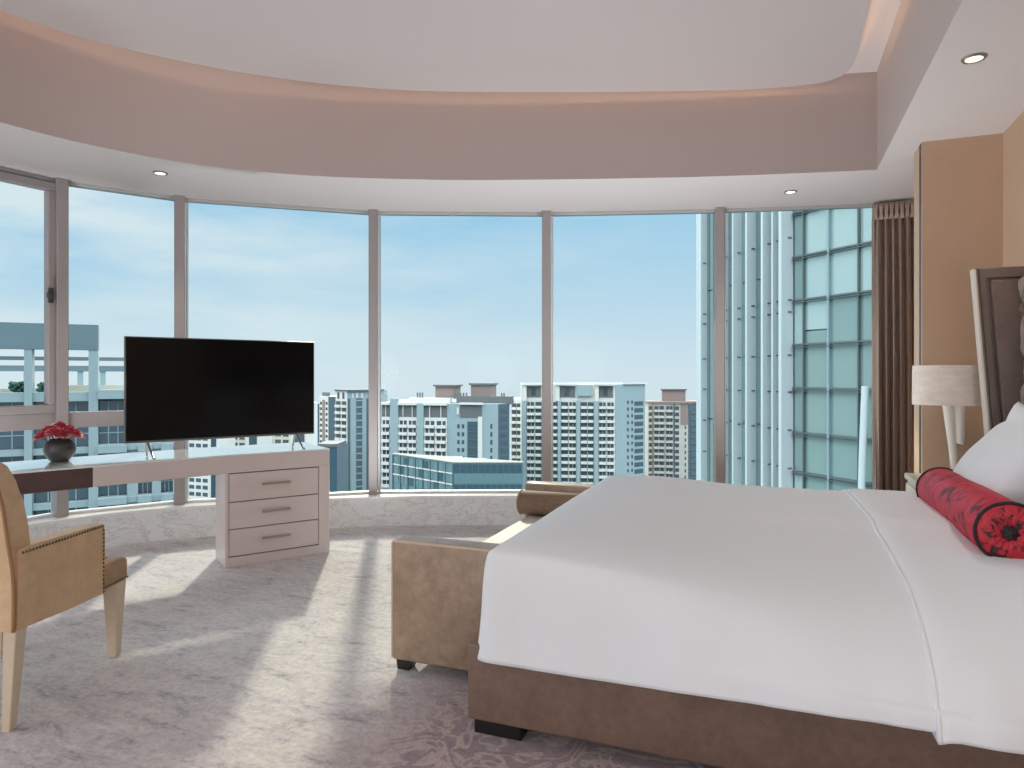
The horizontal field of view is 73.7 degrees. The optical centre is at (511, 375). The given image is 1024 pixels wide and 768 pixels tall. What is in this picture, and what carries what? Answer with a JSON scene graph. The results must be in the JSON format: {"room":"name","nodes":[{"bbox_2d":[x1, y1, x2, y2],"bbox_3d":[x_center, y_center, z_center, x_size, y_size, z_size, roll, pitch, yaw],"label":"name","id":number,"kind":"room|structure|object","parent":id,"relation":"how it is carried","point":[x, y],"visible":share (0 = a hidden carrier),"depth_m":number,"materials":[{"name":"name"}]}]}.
{"room":"hotel room","nodes":[
{"label":"hotel room","id":0,"kind":"room"},
{"bbox_2d":[0,525,720,767],"bbox_3d":[-0.983,1.350,2.252,7.250,0.120,9.900,0,0,21],"label":"floor","id":1,"kind":"structure","parent":0,"point":[285,663],"depth_m":2.89,"materials":[{"name":"carpet"}]},
{"bbox_2d":[0,462,127,731],"bbox_3d":[-2.103,0.790,2.786,0.630,1.000,0.876,0,0,0],"label":"armchair","id":2,"kind":"object","parent":1,"relation":"on","point":[46,576],"visible":1,"depth_m":2.60,"materials":[{"name":"beige leather"}]},
{"bbox_2d":[2,442,329,567],"bbox_3d":[-2.464,0.910,4.420,2.605,0.760,0.700,0,0,-43],"label":"desk","id":3,"kind":"object","parent":1,"relation":"on","point":[273,500],"visible":0.95,"depth_m":4.68,"materials":[{"name":"beige paint"}]},
{"bbox_2d":[43,438,75,461],"bbox_3d":[-2.819,0.462,4.258,0.176,0.137,0.176,0,0,21],"label":"vase","id":4,"kind":"object","parent":3,"relation":"on","point":[55,450],"visible":0.98,"depth_m":4.20,"materials":[{"name":"grey ceramic"}]},
{"bbox_2d":[33,431,47,441],"bbox_3d":[-2.865,0.389,4.182,0.115,0.107,0.093,0,0,-22],"label":"rose","id":5,"kind":"object","parent":4,"relation":"in","point":[40,435],"visible":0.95,"depth_m":4.16,"materials":[{"name":"red plant"}]},
{"bbox_2d":[40,425,54,439],"bbox_3d":[-2.885,0.373,4.241,0.093,0.136,0.094,0,0,29],"label":"rose","id":6,"kind":"object","parent":4,"relation":"in","point":[45,428],"visible":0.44,"depth_m":4.21,"materials":[{"name":"red plant"}]},
{"bbox_2d":[44,427,60,439],"bbox_3d":[-2.807,0.376,4.183,0.094,0.130,0.093,0,0,36],"label":"rose","id":7,"kind":"object","parent":4,"relation":"in","point":[50,431],"visible":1,"depth_m":4.17,"materials":[{"name":"red plant"}]},
{"bbox_2d":[51,421,66,439],"bbox_3d":[-2.819,0.361,4.258,0.097,0.158,0.097,0,0,21],"label":"rose","id":8,"kind":"object","parent":4,"relation":"in","point":[59,423],"visible":0.82,"depth_m":4.24,"materials":[{"name":"red plant"}]},
{"bbox_2d":[52,428,70,439],"bbox_3d":[-2.765,0.381,4.197,0.092,0.122,0.104,0,0,-2],"label":"rose","id":9,"kind":"object","parent":4,"relation":"in","point":[64,433],"visible":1,"depth_m":4.19,"materials":[{"name":"red plant"}]},
{"bbox_2d":[61,424,76,438],"bbox_3d":[-2.755,0.371,4.252,0.093,0.139,0.094,0,0,-31],"label":"rose","id":10,"kind":"object","parent":4,"relation":"in","point":[67,426],"visible":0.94,"depth_m":4.24,"materials":[{"name":"red plant"}]},
{"bbox_2d":[69,428,82,439],"bbox_3d":[-2.736,0.384,4.271,0.108,0.116,0.093,0,0,30],"label":"rose","id":11,"kind":"object","parent":4,"relation":"in","point":[78,433],"visible":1,"depth_m":4.26,"materials":[{"name":"red plant"}]},
{"bbox_2d":[124,336,313,459],"bbox_3d":[-1.958,0.138,4.684,1.234,0.780,0.244,0,0,-38],"label":"television","id":12,"kind":"object","parent":3,"relation":"on","point":[176,389],"visible":1,"depth_m":4.62,"materials":[{"name":"black plastic"}]},
{"bbox_2d":[29,498,524,546],"bbox_3d":[-1.851,1.173,4.254,10.565,0.235,3.345,0,0,-32],"label":"wall","id":13,"kind":"structure","parent":1,"relation":"on","point":[133,528],"depth_m":5.83,"materials":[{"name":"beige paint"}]},
{"bbox_2d":[28,177,517,526],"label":"window","id":14,"kind":"structure","parent":13,"relation":"on","point":[59,499],"depth_m":5.04,"materials":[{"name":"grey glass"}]},
{"bbox_2d":[0,166,55,520],"bbox_3d":[-3.599,-0.215,4.614,0.165,2.510,1.034,0,0,30],"label":"window","id":15,"kind":"structure","parent":14,"relation":"on","point":[25,417],"depth_m":4.96,"materials":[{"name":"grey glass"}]},
{"bbox_2d":[174,195,368,504],"bbox_3d":[-1.987,-0.215,5.805,1.600,2.510,0.154,0,0,-20],"label":"window","id":16,"kind":"structure","parent":14,"relation":"on","point":[181,204],"depth_m":5.50,"materials":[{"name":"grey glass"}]},
{"bbox_2d":[369,209,541,494],"bbox_3d":[-0.480,-0.215,6.068,1.574,2.510,0.156,0,0,-4],"label":"window","id":17,"kind":"structure","parent":14,"relation":"on","point":[375,215],"depth_m":5.96,"materials":[{"name":"grey metal"}]},
{"bbox_2d":[542,209,713,481],"bbox_3d":[1.034,-0.215,6.029,1.539,2.510,0.151,0,0,2],"label":"window","id":18,"kind":"structure","parent":14,"relation":"on","point":[547,215],"depth_m":5.98,"materials":[{"name":"grey metal"}]},
{"bbox_2d":[713,203,873,482],"bbox_3d":[2.582,-0.215,5.837,1.660,2.510,0.150,0,0,7],"label":"window","id":19,"kind":"structure","parent":14,"relation":"on","point":[719,215],"depth_m":5.86,"materials":[{"name":"grey metal"}]},
{"bbox_2d":[391,481,594,670],"bbox_3d":[0.027,0.998,3.721,0.516,0.585,1.772,0,0,21],"label":"bench","id":20,"kind":"object","parent":1,"relation":"on","point":[437,583],"visible":0.39,"depth_m":2.92,"materials":[{"name":"brown leather"}]},
{"bbox_2d":[516,489,579,515],"bbox_3d":[0.271,0.816,4.347,0.480,0.162,0.162,0,0,21],"label":"cushion","id":21,"kind":"object","parent":20,"relation":"on","point":[529,502],"visible":0.55,"depth_m":4.32,"materials":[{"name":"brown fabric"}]},
{"bbox_2d":[468,266,1023,767],"bbox_3d":[1.236,0.368,2.894,2.297,1.845,2.130,0,0,21],"label":"bed","id":22,"kind":"object","parent":1,"relation":"on","point":[507,702],"visible":0.35,"depth_m":2.23,"materials":[{"name":"brown leather"}]},
{"bbox_2d":[477,476,1023,754],"bbox_3d":[1.130,0.787,2.848,2.094,0.459,2.076,0,0,21],"label":"duvet","id":23,"kind":"object","parent":22,"relation":"on","point":[869,605],"visible":0.91,"depth_m":2.21,"materials":[{"name":"white fabric"}]},
{"bbox_2d":[915,467,1023,558],"bbox_3d":[1.835,0.528,2.737,0.221,0.216,0.991,0,0,21],"label":"bolster","id":24,"kind":"object","parent":23,"relation":"on","point":[992,521],"visible":0.95,"depth_m":2.40,"materials":[{"name":"red fabric"}]},
{"bbox_2d":[953,421,1023,503],"bbox_3d":[2.060,0.407,2.872,0.340,0.407,0.808,0,0,19],"label":"pillow","id":25,"kind":"object","parent":23,"relation":"on","point":[995,462],"visible":0.51,"depth_m":2.73,"materials":[{"name":"white fabric"}]},
{"bbox_2d":[1006,401,1023,425],"bbox_3d":[2.164,0.361,2.854,0.204,0.486,0.763,0,0,19],"label":"pillow","id":26,"kind":"object","parent":23,"relation":"on","point":[1016,415],"visible":0.14,"depth_m":3.00,"materials":[{"name":"white fabric"}]},
{"bbox_2d":[904,473,921,491],"bbox_3d":[2.560,0.945,3.875,0.527,0.690,0.600,0,0,21],"label":"nightstand","id":27,"kind":"object","parent":1,"relation":"on","point":[912,478],"visible":0.11,"depth_m":4.08,"materials":[{"name":"beige wood"}]},
{"bbox_2d":[912,365,981,469],"bbox_3d":[2.502,0.270,3.881,0.400,0.660,0.288,0,0,21],"label":"table lamp","id":28,"kind":"object","parent":27,"relation":"on","point":[953,388],"visible":0.77,"depth_m":3.81,"materials":[{"name":"beige fabric"}]},
{"bbox_2d":[0,0,870,91],"bbox_3d":[-1.124,-2.027,2.003,4.508,0.035,7.334,0,0,21],"label":"ceiling","id":29,"kind":"structure","parent":0,"point":[412,45],"depth_m":4.09,"materials":[{"name":"grey paint"}]},
{"bbox_2d":[0,0,1023,211],"bbox_3d":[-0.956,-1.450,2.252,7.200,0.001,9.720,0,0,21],"label":"ceiling","id":30,"kind":"structure","parent":0,"point":[953,99],"depth_m":5.07,"materials":[{"name":"white paint"}]},
{"bbox_2d":[152,171,167,175],"bbox_3d":[-2.510,-1.446,4.873,0.100,0.009,0.100,0,0,21],"label":"recessed light","id":31,"kind":"object","parent":30,"relation":"in","point":[160,173],"visible":1,"depth_m":4.87,"materials":[{"name":"silver metal"}]},
{"bbox_2d":[784,190,796,193],"bbox_3d":[2.191,-1.446,5.372,0.100,0.009,0.100,0,0,21],"label":"recessed light","id":32,"kind":"object","parent":30,"relation":"in","point":[787,191],"visible":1,"depth_m":5.37,"materials":[{"name":"silver metal"}]},
{"bbox_2d":[872,200,913,490],"bbox_3d":[3.156,-0.075,5.646,0.316,2.710,0.191,0,0,21],"label":"curtain","id":33,"kind":"object","parent":30,"relation":"hanging from","point":[892,222],"visible":0.86,"depth_m":5.63,"materials":[{"name":"brown fabric"}]},
{"bbox_2d":[961,53,986,63],"bbox_3d":[2.105,-1.446,3.112,0.100,0.009,0.100,0,0,21],"label":"recessed light","id":34,"kind":"object","parent":30,"relation":"in","point":[976,57],"visible":1,"depth_m":3.11,"materials":[{"name":"silver metal"}]},
{"bbox_2d":[845,0,900,73],"bbox_3d":[-0.942,-2.190,2.290,7.600,0.100,10.200,0,0,21],"label":"ceiling","id":35,"kind":"structure","parent":0,"point":[881,15],"depth_m":4.28,"materials":[{"name":"white paint"}]},
{"bbox_2d":[914,147,918,472],"bbox_3d":[3.083,-0.080,4.191,1.048,2.740,0.165,0,0,21],"label":"wall partition","id":36,"kind":"structure","parent":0,"point":[916,154],"depth_m":4.38,"materials":[{"name":"beige paint"}]},
{"bbox_2d":[919,144,920,472],"bbox_3d":[3.045,-0.080,4.090,1.046,2.740,0.050,0,0,21],"label":"trim","id":37,"kind":"structure","parent":36,"relation":"attached to","point":[920,144],"depth_m":4.27,"materials":[{"name":"brown metal"}]},
{"bbox_2d":[921,133,1002,472],"bbox_3d":[3.032,-0.080,4.055,1.045,2.740,0.025,0,0,21],"label":"wall","id":38,"kind":"structure","parent":0,"point":[962,178],"depth_m":4.17,"materials":[{"name":"beige paint"}]},
{"bbox_2d":[1003,111,1023,266],"bbox_3d":[1.564,-0.080,0.342,0.125,2.740,7.960,0,0,21],"label":"wall","id":39,"kind":"structure","parent":0,"point":[1013,136],"depth_m":3.90,"materials":[{"name":"beige paint"}]},
{"label":"outside","id":40,"kind":"structure","parent":0,"visible":0},
{"bbox_2d":[509,417,510,459],"bbox_3d":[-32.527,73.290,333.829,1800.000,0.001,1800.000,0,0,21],"label":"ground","id":41,"kind":"structure","parent":40,"point":[509,417],"depth_m":800.91,"materials":[{"name":"white"}]},
{"bbox_2d":[0,322,173,515],"bbox_3d":[-42.552,34.592,62.294,22.408,77.397,22.550,0,0,-27],"label":"office building","id":42,"kind":"structure","parent":41,"relation":"on","point":[14,445],"depth_m":54.82,"materials":[{"name":"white concrete"}]},
{"bbox_2d":[189,438,234,498],"bbox_3d":[-137.383,43.673,313.055,20.638,59.234,21.808,0,0,21],"label":"apartment tower","id":43,"kind":"structure","parent":41,"relation":"on","point":[200,487],"depth_m":301.63,"materials":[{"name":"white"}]},
{"bbox_2d":[235,436,272,445],"bbox_3d":[-132.598,42.443,344.458,23.569,61.694,24.632,0,0,21],"label":"apartment tower","id":44,"kind":"structure","parent":41,"relation":"on","point":[262,439],"depth_m":332.16,"materials":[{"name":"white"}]},
{"bbox_2d":[273,402,317,444],"bbox_3d":[-120.935,45.329,376.326,27.543,61.142,28.300,0,0,21],"label":"apartment tower","id":45,"kind":"structure","parent":41,"relation":"on","point":[307,438],"depth_m":368.30,"materials":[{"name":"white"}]},
{"bbox_2d":[318,403,318,442],"bbox_3d":[-177.079,58.437,630.384,14.367,66.039,18.364,0,0,21],"label":"tower","id":46,"kind":"structure","parent":41,"relation":"on","point":[318,403],"depth_m":620.26,"materials":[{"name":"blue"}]},
{"bbox_2d":[319,392,335,442],"bbox_3d":[-114.013,49.348,431.537,16.974,78.404,20.934,0,0,21],"label":"apartment tower","id":47,"kind":"structure","parent":41,"relation":"on","point":[327,402],"depth_m":421.33,"materials":[{"name":"grey concrete"}]},
{"bbox_2d":[317,440,347,491],"bbox_3d":[-65.075,48.592,249.277,12.650,49.395,17.951,0,0,21],"label":"block","id":48,"kind":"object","parent":41,"relation":"on","point":[338,465],"visible":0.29,"depth_m":243.13,"materials":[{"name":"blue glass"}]},
{"bbox_2d":[334,389,386,490],"bbox_3d":[-71.540,39.731,323.808,26.923,67.117,30.026,0,0,21],"label":"apartment tower","id":49,"kind":"structure","parent":41,"relation":"on","point":[352,405],"depth_m":311.58,"materials":[{"name":"grey concrete"}]},
{"bbox_2d":[381,383,513,489],"bbox_3d":[-25.707,38.038,282.100,63.368,70.504,48.055,0,0,21],"label":"apartment block","id":50,"kind":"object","parent":41,"relation":"on","point":[476,425],"visible":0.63,"depth_m":261.67,"materials":[{"name":"grey concrete"}]},
{"bbox_2d":[392,453,522,489],"bbox_3d":[-12.837,46.111,160.567,36.246,54.359,20.417,0,0,21],"label":"glass block","id":51,"kind":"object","parent":41,"relation":"on","point":[409,471],"visible":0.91,"depth_m":151.22,"materials":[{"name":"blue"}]},
{"bbox_2d":[511,398,520,460],"bbox_3d":[2.639,42.454,354.759,11.534,61.672,20.284,0,0,21],"label":"apartment block","id":52,"kind":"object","parent":41,"relation":"on","point":[516,407],"visible":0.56,"depth_m":344.97,"materials":[{"name":"grey concrete"}]},
{"bbox_2d":[521,383,647,488],"bbox_3d":[31.554,38.131,314.341,62.679,70.318,56.717,0,0,21],"label":"apartment block","id":53,"kind":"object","parent":41,"relation":"on","point":[599,428],"visible":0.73,"depth_m":292.49,"materials":[{"name":"grey concrete"}]},
{"bbox_2d":[645,388,695,479],"bbox_3d":[82.756,39.904,358.420,33.341,66.772,38.499,0,0,21],"label":"apartment tower","id":54,"kind":"structure","parent":41,"relation":"on","point":[670,422],"depth_m":342.00,"materials":[{"name":"grey concrete"}]},
{"bbox_2d":[696,208,872,490],"bbox_3d":[11.195,29.290,25.355,8.006,88.000,20.737,0,0,21],"label":"glass tower","id":55,"kind":"structure","parent":41,"relation":"on","point":[799,283],"depth_m":19.92,"materials":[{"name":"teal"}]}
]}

